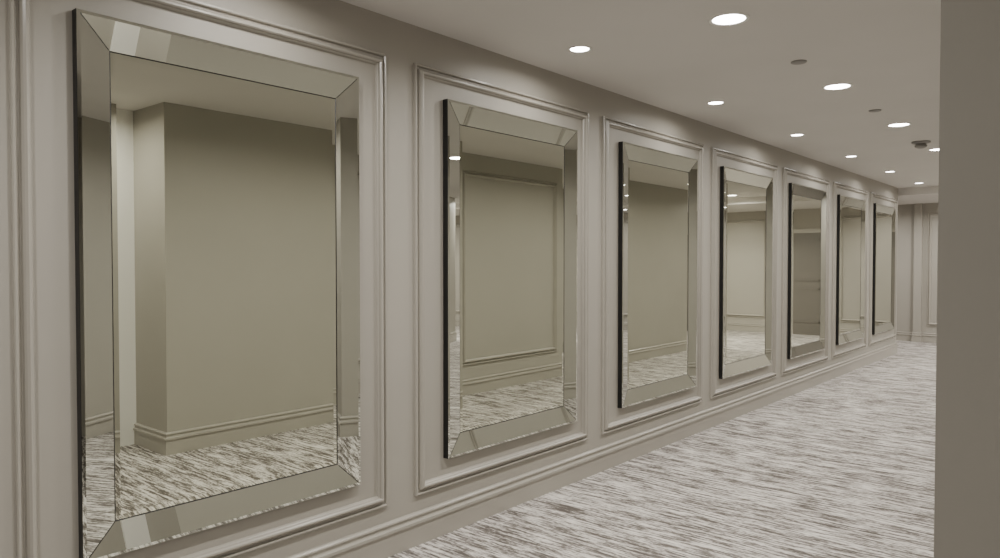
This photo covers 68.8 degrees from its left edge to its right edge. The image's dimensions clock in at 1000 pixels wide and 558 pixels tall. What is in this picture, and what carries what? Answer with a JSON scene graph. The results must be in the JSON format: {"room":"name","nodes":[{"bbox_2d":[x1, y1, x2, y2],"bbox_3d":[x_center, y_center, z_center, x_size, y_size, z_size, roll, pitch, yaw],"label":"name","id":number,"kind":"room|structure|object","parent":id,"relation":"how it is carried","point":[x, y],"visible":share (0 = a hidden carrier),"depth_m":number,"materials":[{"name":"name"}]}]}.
{"room":"hotel corridor","nodes":[
{"label":"hotel corridor","id":0,"kind":"room"},
{"bbox_2d":[0,0,897,557],"bbox_3d":[1.150,-0.002,5.752,0.140,2.686,16.250,1,2,40],"label":"wall","id":1,"kind":"structure","parent":0,"point":[404,44],"depth_m":3.57,"materials":[{"name":"beige paint"}]},
{"bbox_2d":[8,0,387,557],"bbox_3d":[-1.075,0.026,3.004,0.031,2.236,1.600,1,2,40],"label":"trim","id":2,"kind":"structure","parent":1,"relation":"attached to","point":[19,10],"depth_m":2.44,"materials":[{"name":"grey wood"}]},
{"bbox_2d":[72,8,360,557],"bbox_3d":[-1.072,0.024,3.002,0.039,1.930,1.222,1,2,40],"label":"wall mirror","id":3,"kind":"object","parent":1,"relation":"attached to","point":[217,217],"visible":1,"depth_m":2.90,"materials":[{"name":"silver glass"}]},
{"bbox_2d":[413,62,588,495],"bbox_3d":[0.085,-0.004,4.367,0.031,2.236,1.600,1,2,40],"label":"trim","id":4,"kind":"structure","parent":1,"relation":"attached to","point":[420,71],"depth_m":3.95,"materials":[{"name":"grey wood"}]},
{"bbox_2d":[443,99,577,458],"bbox_3d":[0.104,-0.006,4.384,0.039,1.930,1.222,1,2,40],"label":"wall mirror","id":5,"kind":"object","parent":1,"relation":"attached to","point":[510,182],"visible":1,"depth_m":4.31,"materials":[{"name":"silver glass"}]},
{"bbox_2d":[286,342,897,557],"bbox_3d":[0.500,1.242,6.351,1.928,0.172,16.278,1,2,40],"label":"baseboard","id":6,"kind":"structure","parent":1,"relation":"attached to","point":[390,538],"depth_m":4.64,"materials":[{"name":"grey wood"}]},
{"bbox_2d":[601,116,703,434],"bbox_3d":[1.244,-0.034,5.730,0.031,2.236,1.600,1,2,40],"label":"trim","id":7,"kind":"structure","parent":1,"relation":"attached to","point":[606,427],"depth_m":5.34,"materials":[{"name":"grey wood"}]},
{"bbox_2d":[618,141,697,407],"bbox_3d":[1.268,-0.036,5.751,0.039,1.930,1.222,1,2,40],"label":"wall mirror","id":8,"kind":"object","parent":1,"relation":"attached to","point":[658,190],"visible":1,"depth_m":5.70,"materials":[{"name":"silver glass"}]},
{"bbox_2d":[710,147,777,398],"bbox_3d":[2.404,-0.064,7.093,0.031,2.236,1.600,1,2,40],"label":"trim","id":9,"kind":"structure","parent":1,"relation":"attached to","point":[715,152],"depth_m":6.63,"materials":[{"name":"grey wood"}]},
{"bbox_2d":[719,166,772,378],"bbox_3d":[2.405,-0.065,7.087,0.039,1.930,1.222,1,2,40],"label":"wall mirror","id":10,"kind":"object","parent":1,"relation":"attached to","point":[746,198],"visible":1,"depth_m":7.05,"materials":[{"name":"silver glass"}]},
{"bbox_2d":[781,167,829,374],"bbox_3d":[3.564,-0.093,8.456,0.031,2.236,1.600,1,2,40],"label":"trim","id":11,"kind":"structure","parent":1,"relation":"attached to","point":[784,370],"depth_m":8.01,"materials":[{"name":"grey wood"}]},
{"bbox_2d":[787,183,825,358],"bbox_3d":[3.565,-0.095,8.450,0.039,1.930,1.222,1,2,40],"label":"wall mirror","id":12,"kind":"object","parent":1,"relation":"attached to","point":[806,205],"visible":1,"depth_m":8.43,"materials":[{"name":"silver glass"}]},
{"bbox_2d":[831,181,867,358],"bbox_3d":[4.724,-0.123,9.819,0.031,2.236,1.600,1,2,40],"label":"trim","id":13,"kind":"structure","parent":1,"relation":"attached to","point":[836,185],"depth_m":9.36,"materials":[{"name":"grey wood"}]},
{"bbox_2d":[836,194,865,344],"bbox_3d":[4.724,-0.125,9.813,0.039,1.930,1.222,1,2,40],"label":"wall mirror","id":14,"kind":"object","parent":1,"relation":"attached to","point":[851,212],"visible":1,"depth_m":9.79,"materials":[{"name":"silver glass"}]},
{"bbox_2d":[868,192,897,345],"bbox_3d":[5.884,-0.153,11.182,0.031,2.236,1.600,1,2,40],"label":"trim","id":15,"kind":"structure","parent":1,"relation":"attached to","point":[872,194],"depth_m":10.62,"materials":[{"name":"grey wood"}]},
{"bbox_2d":[872,203,895,334],"bbox_3d":[5.884,-0.155,11.176,0.039,1.930,1.222,1,2,40],"label":"wall mirror","id":16,"kind":"object","parent":1,"relation":"attached to","point":[884,217],"visible":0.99,"depth_m":11.16,"materials":[{"name":"silver glass"}]},
{"bbox_2d":[340,0,940,187],"bbox_3d":[3.184,-1.401,5.534,7.200,0.120,18.600,1,2,40],"label":"ceiling","id":17,"kind":"structure","parent":0,"point":[668,55],"depth_m":4.31,"materials":[{"name":"paint"}]},
{"bbox_2d":[568,45,590,52],"bbox_3d":[0.454,-1.307,4.155,0.132,0.006,0.132,1,2,40],"label":"recessed light","id":18,"kind":"object","parent":17,"relation":"in","point":[579,48],"visible":1,"depth_m":4.15,"materials":[{"name":"white paint"}]},
{"bbox_2d":[707,101,724,104],"bbox_3d":[1.639,-1.338,5.549,0.132,0.006,0.132,1,2,40],"label":"recessed light","id":19,"kind":"object","parent":17,"relation":"in","point":[710,102],"visible":1,"depth_m":5.53,"materials":[{"name":"white paint"}]},
{"bbox_2d":[708,12,749,25],"bbox_3d":[1.144,-1.296,3.647,0.197,0.006,0.197,1,2,40],"label":"recessed light","id":20,"kind":"object","parent":17,"relation":"in","point":[731,18],"visible":1,"depth_m":3.64,"materials":[{"name":"white paint"}]},
{"bbox_2d":[791,60,806,64],"bbox_3d":[1.809,-1.311,4.420,0.092,0.011,0.092,1,2,40],"label":"sprinkler cover","id":21,"kind":"object","parent":17,"relation":"attached to","point":[795,62],"visible":1,"depth_m":4.40,"materials":[{"name":"grey plastic"}]},
{"bbox_2d":[822,83,852,89],"bbox_3d":[2.330,-1.327,5.041,0.197,0.006,0.197,1,2,40],"label":"recessed light","id":22,"kind":"object","parent":17,"relation":"in","point":[837,86],"visible":1,"depth_m":5.03,"materials":[{"name":"white paint"}]},
{"bbox_2d":[869,109,880,111],"bbox_3d":[2.994,-1.342,5.828,0.092,0.011,0.092,1,2,40],"label":"sprinkler cover","id":23,"kind":"object","parent":17,"relation":"attached to","point":[872,110],"visible":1,"depth_m":5.80,"materials":[{"name":"grey plastic"}]},
{"bbox_2d":[886,123,911,126],"bbox_3d":[3.515,-1.357,6.434,0.197,0.006,0.197,1,2,40],"label":"recessed light","id":24,"kind":"object","parent":17,"relation":"in","point":[893,124],"visible":1,"depth_m":6.41,"materials":[{"name":"white paint"}]},
{"bbox_2d":[911,140,930,148],"bbox_3d":[4.230,-1.345,7.336,0.170,0.070,0.170,1,2,40],"label":"smoke detector","id":25,"kind":"object","parent":17,"relation":"attached to","point":[921,144],"visible":1,"depth_m":7.29,"materials":[{"name":"grey plastic"}]},
{"bbox_2d":[388,340,935,557],"bbox_3d":[3.184,1.395,5.595,7.200,0.100,18.600,1,2,40],"label":"floor","id":26,"kind":"structure","parent":0,"point":[843,466],"depth_m":4.67,"materials":[{"name":"carpet"}]},
{"bbox_2d":[896,203,937,332],"bbox_3d":[9.129,-0.151,12.551,7.200,2.686,0.150,1,2,40],"label":"wall","id":27,"kind":"structure","parent":0,"point":[905,233],"depth_m":13.67,"materials":[{"name":"beige paint"}]},
{"bbox_2d":[896,331,936,342],"bbox_3d":[7.739,1.083,13.598,3.560,0.172,0.098,1,2,40],"label":"baseboard","id":28,"kind":"structure","parent":27,"relation":"attached to","point":[900,336],"depth_m":13.55,"materials":[{"name":"grey wood"}]},
{"bbox_2d":[913,203,922,332],"bbox_3d":[7.767,-0.173,13.565,0.130,2.686,0.070,1,2,40],"label":"pilaster","id":29,"kind":"object","parent":27,"relation":"attached to","point":[918,208],"depth_m":13.54,"materials":[{"name":"grey paint"}]},
{"bbox_2d":[926,212,937,326],"bbox_3d":[8.442,-0.168,13.016,1.450,2.100,0.031,1,2,40],"label":"trim","id":30,"kind":"structure","parent":27,"relation":"attached to","point":[930,214],"depth_m":13.46,"materials":[{"name":"grey wood"}]},
{"bbox_2d":[898,186,937,204],"bbox_3d":[8.362,-1.416,11.698,6.900,0.120,2.100,1,2,40],"label":"ceiling soffit","id":31,"kind":"structure","parent":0,"point":[929,194],"depth_m":11.89,"materials":[{"name":"beige paint"}]},
{"bbox_2d":[934,0,999,557],"bbox_3d":[1.291,0.111,0.578,1.620,2.686,0.150,1,2,40],"label":"wall","id":32,"kind":"structure","parent":0,"point":[967,416],"depth_m":1.02,"materials":[{"name":"beige paint"}]}
]}

